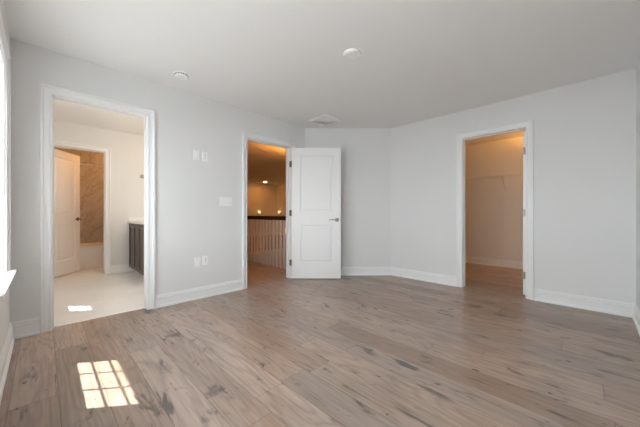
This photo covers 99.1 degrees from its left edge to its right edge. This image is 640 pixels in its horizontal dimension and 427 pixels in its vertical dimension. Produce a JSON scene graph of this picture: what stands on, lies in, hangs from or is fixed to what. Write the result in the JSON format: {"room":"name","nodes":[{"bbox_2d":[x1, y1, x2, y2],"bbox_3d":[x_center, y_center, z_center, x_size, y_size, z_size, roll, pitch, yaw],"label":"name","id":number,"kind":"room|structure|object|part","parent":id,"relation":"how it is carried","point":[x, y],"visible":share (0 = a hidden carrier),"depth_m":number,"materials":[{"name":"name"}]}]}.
{"room":"empty bedroom","nodes":[
{"label":"empty bedroom","id":0,"kind":"room"},
{"bbox_2d":[0,0,9,353],"bbox_3d":[-2.650,-0.204,2.243,7.876,2.440,0.150,0,0,45],"label":"wall","id":1,"kind":"structure","parent":0,"point":[4,304],"depth_m":1.89,"materials":[{"name":"white paint"}]},
{"bbox_2d":[0,322,14,403],"bbox_3d":[-1.196,0.947,0.933,3.665,0.138,0.028,0,0,45],"label":"baseboard","id":2,"kind":"structure","parent":1,"relation":"attached to","point":[6,352],"depth_m":1.80,"materials":[{"name":"white paint"}]},
{"bbox_2d":[0,10,16,299],"bbox_3d":[-1.956,-0.310,1.568,0.922,1.610,0.244,0,0,45],"label":"window","id":3,"kind":"structure","parent":1,"relation":"in","point":[7,275],"depth_m":1.88,"materials":[{"name":"white paint"}]},
{"bbox_3d":[-1.975,-0.305,1.549,0.750,1.475,0.190,0,0,45],"label":"frame","id":4,"kind":"part","parent":3,"relation":"part of","materials":[{"name":"white paint"}]},
{"bbox_3d":[-1.900,-0.357,1.625,0.894,1.515,0.025,0,0,45],"label":"casing","id":5,"kind":"part","parent":3,"relation":"part of","materials":[{"name":"white paint"}]},
{"bbox_3d":[-1.905,0.410,1.620,0.922,0.020,0.098,0,0,45],"label":"sill","id":6,"kind":"part","parent":3,"relation":"part of","materials":[{"name":"white paint"}]},
{"bbox_2d":[54,147,103,243],"bbox_3d":[-4.722,-0.204,5.665,0.120,2.440,1.810,0,0,45],"label":"wall","id":7,"kind":"structure","parent":0,"point":[91,177],"depth_m":5.61,"materials":[{"name":"tile"}]},
{"bbox_2d":[54,120,143,265],"bbox_3d":[-3.655,-0.204,4.611,0.120,2.440,1.810,0,0,45],"label":"wall","id":8,"kind":"structure","parent":0,"point":[127,149],"depth_m":4.73,"materials":[{"name":"white paint"}]},
{"bbox_2d":[54,149,80,277],"bbox_3d":[-4.235,-0.012,4.512,0.142,2.032,0.711,0,0,-10],"label":"door","id":9,"kind":"structure","parent":8,"relation":"in","point":[67,218],"depth_m":4.55,"materials":[{"name":"white paint"}]},
{"bbox_2d":[54,140,110,273],"bbox_3d":[-3.899,-0.050,4.364,0.170,2.131,0.867,0,0,45],"label":"trim","id":10,"kind":"structure","parent":8,"relation":"attached to","point":[60,144],"depth_m":4.59,"materials":[{"name":"white paint"}]},
{"bbox_2d":[111,264,133,273],"bbox_3d":[-2.786,0.947,3.754,2.321,0.138,1.810,0,0,45],"label":"baseboard","id":11,"kind":"structure","parent":8,"relation":"attached to","point":[121,268],"depth_m":4.72,"materials":[{"name":"white paint"}]},
{"bbox_2d":[10,38,304,321],"bbox_3d":[0.401,-0.204,5.245,0.120,2.440,8.410,0,0,45],"label":"wall","id":12,"kind":"structure","parent":0,"point":[191,222],"depth_m":3.05,"materials":[{"name":"white paint"}]},
{"bbox_2d":[40,83,155,333],"bbox_3d":[-2.130,-0.050,2.681,0.170,2.131,0.867,0,0,45],"label":"trim","id":13,"kind":"structure","parent":12,"relation":"attached to","point":[48,93],"depth_m":2.39,"materials":[{"name":"white paint"}]},
{"bbox_2d":[54,307,143,326],"bbox_3d":[-2.154,1.013,2.705,0.055,0.006,0.715,0,0,45],"label":"threshold","id":14,"kind":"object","parent":12,"relation":"attached to","point":[124,311],"depth_m":2.66,"materials":[{"name":"white stone"}]},
{"bbox_2d":[11,279,242,338],"bbox_3d":[-1.369,0.947,3.346,0.028,0.138,3.221,0,0,45],"label":"baseboard","id":15,"kind":"structure","parent":12,"relation":"attached to","point":[27,327],"depth_m":3.10,"materials":[{"name":"white paint"}]},
{"bbox_2d":[193,149,199,159],"bbox_3d":[-1.467,-0.704,3.253,0.020,0.118,0.074,0,0,45],"label":"wall plate","id":16,"kind":"object","parent":12,"relation":"attached to","point":[196,153],"visible":1,"depth_m":3.25,"materials":[{"name":"white plastic"}]},
{"bbox_2d":[194,257,200,267],"bbox_3d":[-1.464,0.578,3.261,0.013,0.118,0.074,0,0,45],"label":"wall plate","id":17,"kind":"object","parent":12,"relation":"attached to","point":[197,260],"visible":1,"depth_m":3.26,"materials":[{"name":"white plastic"}]},
{"bbox_2d":[202,151,207,161],"bbox_3d":[-1.400,-0.698,3.329,0.009,0.118,0.074,0,0,45],"label":"power outlet","id":18,"kind":"object","parent":12,"relation":"attached to","point":[204,154],"visible":1,"depth_m":3.33,"materials":[{"name":"white plastic"}]},
{"bbox_2d":[202,255,208,265],"bbox_3d":[-1.397,0.568,3.331,0.009,0.118,0.074,0,0,45],"label":"power outlet","id":19,"kind":"object","parent":12,"relation":"attached to","point":[205,259],"visible":1,"depth_m":3.33,"materials":[{"name":"white plastic"}]},
{"bbox_2d":[220,197,231,205],"bbox_3d":[-1.210,-0.160,3.518,0.014,0.118,0.168,0,0,45],"label":"light switch","id":20,"kind":"object","parent":12,"relation":"attached to","point":[224,201],"visible":1,"depth_m":3.51,"materials":[{"name":"white plastic"}]},
{"bbox_2d":[242,131,294,288],"bbox_3d":[-0.772,-0.050,4.057,0.170,2.131,0.920,0,0,45],"label":"trim","id":21,"kind":"structure","parent":12,"relation":"attached to","point":[246,136],"depth_m":3.97,"materials":[{"name":"white paint"}]},
{"bbox_2d":[289,148,340,277],"bbox_3d":[-0.080,-0.012,4.258,0.811,2.032,0.142,0,0,0],"label":"door","id":22,"kind":"structure","parent":12,"relation":"in","point":[315,213],"depth_m":4.24,"materials":[{"name":"white paint"}]},
{"bbox_2d":[247,182,276,232],"bbox_3d":[-4.375,-0.204,11.313,0.120,2.440,6.480,0,0,45],"label":"wall","id":23,"kind":"structure","parent":0,"point":[260,197],"depth_m":12.90,"materials":[{"name":"white paint"}]},
{"bbox_2d":[247,232,285,235],"bbox_3d":[-1.690,0.947,8.580,7.541,0.138,6.360,0,0,45],"label":"baseboard","id":24,"kind":"structure","parent":23,"relation":"attached to","point":[262,232],"depth_m":13.01,"materials":[{"name":"white paint"}]},
{"bbox_2d":[262,257,285,267],"bbox_3d":[-0.555,2.381,6.498,3.241,2.670,2.370,0,0,45],"label":"wall","id":25,"kind":"structure","parent":0,"point":[285,257],"depth_m":7.97,"materials":[{"name":"white paint"}]},
{"bbox_2d":[247,248,285,267],"bbox_3d":[-0.557,1.157,6.496,3.001,0.279,2.135,0,0,45],"label":"trim","id":26,"kind":"structure","parent":25,"relation":"attached to","point":[282,248],"depth_m":7.70,"materials":[{"name":"white paint"}]},
{"bbox_2d":[277,184,285,231],"bbox_3d":[0.586,-0.204,10.886,7.541,2.440,0.120,0,0,45],"label":"wall","id":27,"kind":"structure","parent":0,"point":[281,189],"depth_m":13.22,"materials":[{"name":"white paint"}]},
{"bbox_2d":[0,235,639,426],"bbox_3d":[-1.021,1.031,6.543,11.596,0.030,8.560,0,0,45],"label":"floor","id":28,"kind":"structure","parent":0,"point":[279,350],"depth_m":1.92,"materials":[{"name":"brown wood"}]},
{"bbox_2d":[80,242,103,269],"bbox_3d":[-4.512,0.806,5.257,0.748,0.420,1.521,0,0,45],"label":"bathtub","id":29,"kind":"object","parent":28,"relation":"on","point":[91,254],"visible":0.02,"depth_m":5.07,"materials":[{"name":"white ceramic"}]},
{"bbox_2d":[128,217,143,276],"bbox_3d":[-2.709,0.538,4.532,1.333,0.955,0.589,0,0,45],"label":"bathroom vanity","id":30,"kind":"object","parent":28,"relation":"on","point":[136,224],"visible":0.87,"depth_m":4.46,"materials":[{"name":"brown wood"}]},
{"bbox_3d":[-3.231,0.546,4.685,0.317,0.760,0.020,0,0,45],"label":"cabinet door","id":31,"kind":"part","parent":30,"relation":"part of","materials":[{"name":"brown wood"}]},
{"bbox_3d":[-3.001,0.546,4.458,0.317,0.760,0.020,0,0,45],"label":"cabinet door","id":32,"kind":"part","parent":30,"relation":"part of","materials":[{"name":"brown wood"}]},
{"bbox_2d":[128,221,143,224],"bbox_3d":[-2.704,0.143,4.537,1.333,0.035,0.575,0,0,45],"label":"countertop","id":33,"kind":"structure","parent":30,"relation":"on","point":[133,222],"depth_m":4.51,"materials":[{"name":"white stone"}]},
{"bbox_3d":[-2.771,0.546,4.231,0.317,0.760,0.020,0,0,45],"label":"cabinet door","id":34,"kind":"part","parent":30,"relation":"part of","materials":[{"name":"brown wood"}]},
{"bbox_3d":[-2.542,0.546,4.004,0.317,0.760,0.020,0,0,45],"label":"cabinet door","id":35,"kind":"part","parent":30,"relation":"part of","materials":[{"name":"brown wood"}]},
{"bbox_2d":[247,216,285,268],"bbox_3d":[-1.380,0.528,5.738,3.104,0.975,0.090,0,0,45],"label":"stair railing","id":36,"kind":"object","parent":28,"relation":"on","point":[257,223],"visible":0.46,"depth_m":5.41,"materials":[{"name":"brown wood"}]},
{"bbox_3d":[-1.376,0.079,5.734,3.093,0.075,0.068,0,0,45],"label":"handrail","id":37,"kind":"part","parent":36,"relation":"part of","materials":[{"name":"brown wood"}]},
{"bbox_2d":[3,0,639,184],"bbox_3d":[-1.021,-1.472,6.543,11.596,0.143,8.560,0,0,45],"label":"ceiling","id":38,"kind":"structure","parent":0,"point":[284,60],"depth_m":2.38,"materials":[{"name":"white paint"}]},
{"bbox_2d":[174,70,188,79],"bbox_3d":[-1.411,-1.401,2.777,0.140,0.047,0.140,0,0,45],"label":"smoke detector","id":39,"kind":"object","parent":38,"relation":"attached to","point":[181,75],"visible":1,"depth_m":2.74,"materials":[{"name":"white plastic"}]},
{"bbox_2d":[308,114,340,125],"bbox_3d":[0.066,-1.413,4.150,0.360,0.021,0.360,0,0,45],"label":"ceiling vent","id":40,"kind":"object","parent":38,"relation":"in","point":[323,120],"visible":1,"depth_m":4.11,"materials":[{"name":"white plastic"}]},
{"bbox_2d":[305,128,390,266],"bbox_3d":[0.466,-0.204,4.585,1.432,2.440,0.120,0,0,-2],"label":"wall","id":41,"kind":"structure","parent":0,"point":[365,152],"depth_m":4.53,"materials":[{"name":"white paint"}]},
{"bbox_2d":[341,267,390,275],"bbox_3d":[0.469,0.947,4.511,1.432,0.138,0.028,0,0,-2],"label":"baseboard","id":42,"kind":"structure","parent":41,"relation":"attached to","point":[345,271],"depth_m":4.52,"materials":[{"name":"white paint"}]},
{"bbox_2d":[465,137,522,261],"bbox_3d":[3.634,-0.204,5.209,2.796,2.440,0.120,0,0,45],"label":"wall","id":43,"kind":"structure","parent":0,"point":[493,215],"depth_m":5.35,"materials":[{"name":"white paint"}]},
{"bbox_2d":[465,173,522,191],"bbox_3d":[3.527,-0.573,5.015,2.659,0.308,0.314,0,0,45],"label":"wire shelf","id":44,"kind":"object","parent":43,"relation":"attached to","point":[517,174],"visible":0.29,"depth_m":5.14,"materials":[{"name":"white metal"}]},
{"bbox_2d":[465,256,522,268],"bbox_3d":[2.928,0.947,4.408,2.676,0.138,2.011,0,0,45],"label":"baseboard","id":45,"kind":"structure","parent":43,"relation":"attached to","point":[468,259],"depth_m":5.33,"materials":[{"name":"white paint"}]},
{"bbox_2d":[391,68,635,303],"bbox_3d":[2.162,-0.204,3.667,2.726,2.440,0.120,0,0,45],"label":"wall","id":46,"kind":"structure","parent":0,"point":[585,131],"depth_m":3.06,"materials":[{"name":"white paint"}]},
{"bbox_2d":[456,119,533,299],"bbox_3d":[2.264,-0.050,3.567,0.855,2.131,0.170,0,0,45],"label":"trim","id":47,"kind":"structure","parent":46,"relation":"attached to","point":[528,125],"depth_m":3.40,"materials":[{"name":"white paint"}]},
{"bbox_2d":[391,267,634,317],"bbox_3d":[2.127,0.947,3.598,2.678,0.138,0.028,0,0,45],"label":"baseboard","id":48,"kind":"structure","parent":46,"relation":"attached to","point":[620,308],"depth_m":3.03,"materials":[{"name":"white paint"}]},
{"bbox_2d":[523,131,524,294],"bbox_3d":[2.784,-0.012,3.638,0.142,2.032,0.710,0,0,44],"label":"door","id":49,"kind":"structure","parent":46,"relation":"in","point":[523,131],"depth_m":3.39,"materials":[{"name":"white paint"}]},
{"bbox_2d":[636,57,639,309],"bbox_3d":[2.438,-0.204,1.900,0.150,2.440,6.510,0,0,45],"label":"wall","id":50,"kind":"structure","parent":0,"point":[638,64],"depth_m":2.53,"materials":[{"name":"white paint"}]},
{"bbox_2d":[632,304,639,335],"bbox_3d":[1.584,0.947,1.161,0.028,0.138,4.259,0,0,45],"label":"baseboard","id":51,"kind":"structure","parent":50,"relation":"attached to","point":[636,317],"depth_m":2.49,"materials":[{"name":"white paint"}]},
{"bbox_3d":[-3.711,-0.204,5.622,1.380,2.440,0.120,0,0,45],"label":"wall","id":52,"kind":"structure","parent":0,"visible":0},
{"bbox_2d":[80,163,103,166],"bbox_3d":[-4.282,-0.904,5.029,0.064,0.064,1.521,0,0,45],"label":"shower curtain rod","id":53,"kind":"object","parent":52,"relation":"attached to","point":[80,163],"visible":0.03,"depth_m":5.06,"materials":[{"name":"silver metal"}]}
]}

